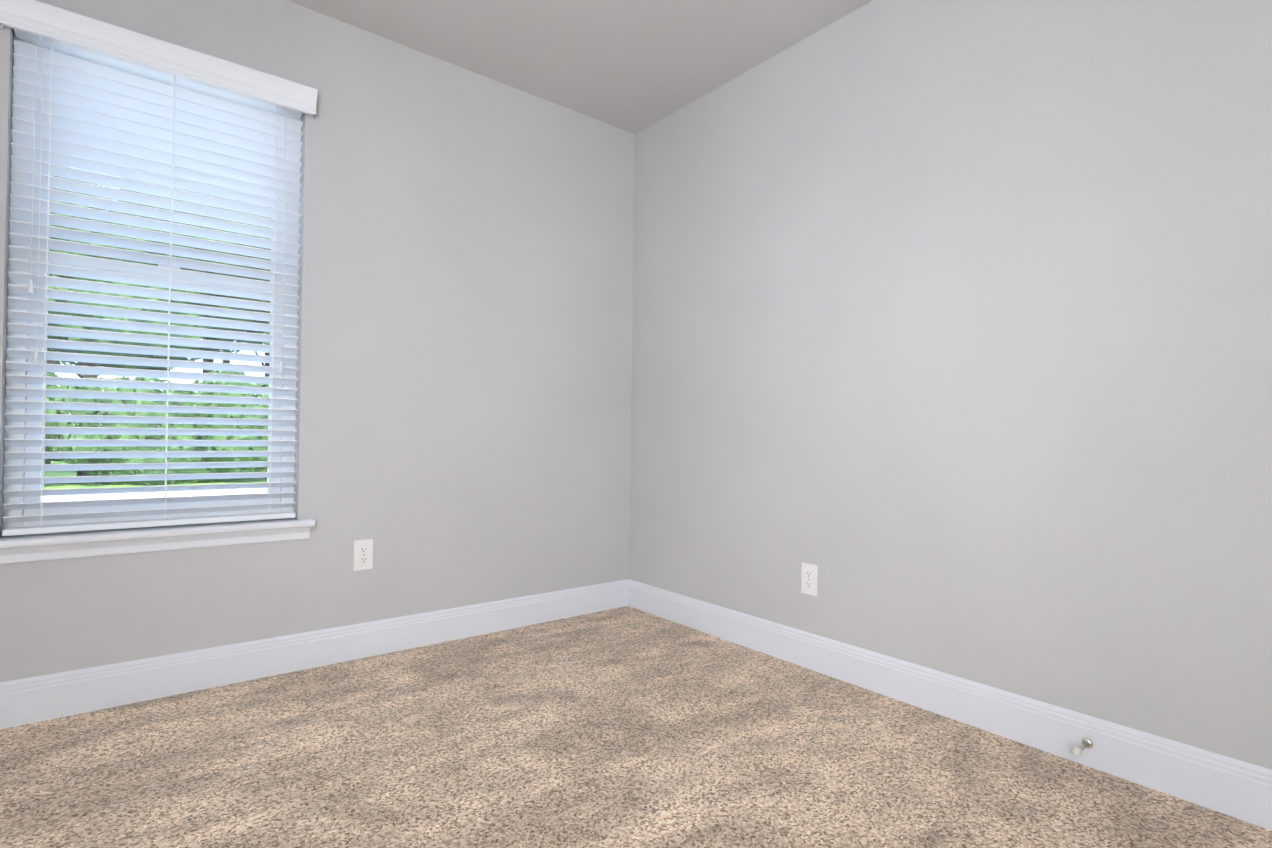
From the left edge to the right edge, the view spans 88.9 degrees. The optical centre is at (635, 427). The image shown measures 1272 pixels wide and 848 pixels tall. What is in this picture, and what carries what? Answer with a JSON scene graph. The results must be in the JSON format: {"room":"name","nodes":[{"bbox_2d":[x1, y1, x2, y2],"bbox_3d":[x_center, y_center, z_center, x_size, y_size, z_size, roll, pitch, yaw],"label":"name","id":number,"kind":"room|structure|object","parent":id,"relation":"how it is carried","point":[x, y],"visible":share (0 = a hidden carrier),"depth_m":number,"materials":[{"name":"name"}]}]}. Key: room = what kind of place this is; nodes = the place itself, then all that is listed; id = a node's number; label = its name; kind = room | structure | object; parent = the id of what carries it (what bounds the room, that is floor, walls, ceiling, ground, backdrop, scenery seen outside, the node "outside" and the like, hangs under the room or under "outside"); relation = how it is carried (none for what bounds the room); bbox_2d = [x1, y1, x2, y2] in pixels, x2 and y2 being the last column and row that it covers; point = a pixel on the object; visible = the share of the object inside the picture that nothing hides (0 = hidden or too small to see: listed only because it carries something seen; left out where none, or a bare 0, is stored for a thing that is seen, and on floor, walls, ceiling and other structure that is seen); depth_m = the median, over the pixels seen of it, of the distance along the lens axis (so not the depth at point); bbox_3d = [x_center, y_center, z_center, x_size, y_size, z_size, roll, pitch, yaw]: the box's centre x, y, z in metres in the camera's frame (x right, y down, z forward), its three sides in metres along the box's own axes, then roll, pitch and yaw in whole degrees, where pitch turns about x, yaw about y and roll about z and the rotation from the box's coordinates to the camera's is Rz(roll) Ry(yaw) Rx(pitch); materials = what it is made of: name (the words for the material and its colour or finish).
{"room":"empty bedroom","nodes":[
{"label":"empty bedroom","id":0,"kind":"room"},
{"bbox_2d":[0,0,634,681],"bbox_3d":[-1.359,-0.334,2.390,3.620,2.440,0.160,1,-1,-39],"label":"wall","id":1,"kind":"structure","parent":0,"point":[464,346],"depth_m":2.64,"materials":[{"name":"grey paint"}]},
{"bbox_2d":[0,0,317,563],"bbox_3d":[-1.565,-0.419,2.176,0.889,1.644,0.214,1,-1,-39],"label":"window","id":2,"kind":"structure","parent":1,"relation":"in","point":[105,98],"depth_m":2.12,"materials":[{"name":"white plastic"}]},
{"bbox_2d":[0,579,628,728],"bbox_3d":[-1.320,0.820,2.311,3.300,0.132,0.015,1,-1,-39],"label":"baseboard","id":3,"kind":"structure","parent":1,"relation":"attached to","point":[24,701],"depth_m":2.32,"materials":[{"name":"white wood"}]},
{"bbox_2d":[354,539,372,570],"bbox_3d":[-1.060,0.494,2.524,0.072,0.118,0.008,1,-1,-39],"label":"electrical outlet","id":4,"kind":"object","parent":1,"relation":"attached to","point":[363,554],"visible":1,"depth_m":2.52,"materials":[{"name":"white plastic"}]},
{"bbox_2d":[287,0,872,133],"bbox_3d":[-0.132,-1.611,0.898,3.620,0.120,4.020,1,-1,-39],"label":"ceiling","id":5,"kind":"structure","parent":0,"point":[634,66],"depth_m":2.56,"materials":[{"name":"paint"}]},
{"bbox_2d":[0,606,1271,847],"bbox_3d":[-0.168,0.948,0.873,3.620,0.120,4.020,1,-1,-39],"label":"floor","id":6,"kind":"structure","parent":0,"point":[626,726],"depth_m":1.72,"materials":[{"name":"carpet"}]},
{"bbox_2d":[629,0,1271,769],"bbox_3d":[1.249,-0.302,1.907,0.160,2.440,3.860,1,-1,-39],"label":"wall","id":7,"kind":"structure","parent":0,"point":[951,336],"depth_m":1.99,"materials":[{"name":"grey paint"}]},
{"bbox_2d":[801,562,817,595],"bbox_3d":[0.662,0.579,2.479,0.008,0.118,0.072,1,-1,-39],"label":"electrical outlet","id":8,"kind":"object","parent":7,"relation":"attached to","point":[809,579],"visible":1,"depth_m":2.48,"materials":[{"name":"white plastic"}]},
{"bbox_2d":[628,579,1271,829],"bbox_3d":[1.114,0.850,1.903,0.015,0.132,3.700,1,-1,-39],"label":"baseboard","id":9,"kind":"structure","parent":7,"relation":"attached to","point":[1234,788],"depth_m":1.91,"materials":[{"name":"white wood"}]},
{"bbox_2d":[1072,738,1092,756],"bbox_3d":[1.187,0.853,1.728,0.092,0.027,0.027,1,-1,-39],"label":"door stop","id":10,"kind":"object","parent":9,"relation":"attached to","point":[1086,743],"visible":1,"depth_m":1.73,"materials":[{"name":"silver metal"}]},
{"label":"outside","id":11,"kind":"structure","parent":0,"visible":0},
{"bbox_2d":[41,163,270,501],"bbox_3d":[-50.121,-5.322,65.839,240.000,14.428,159.820,1,-1,-39],"label":"garden","id":12,"kind":"object","parent":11,"point":[140,471],"depth_m":15.40,"materials":[{"name":"green plant"}]}
]}

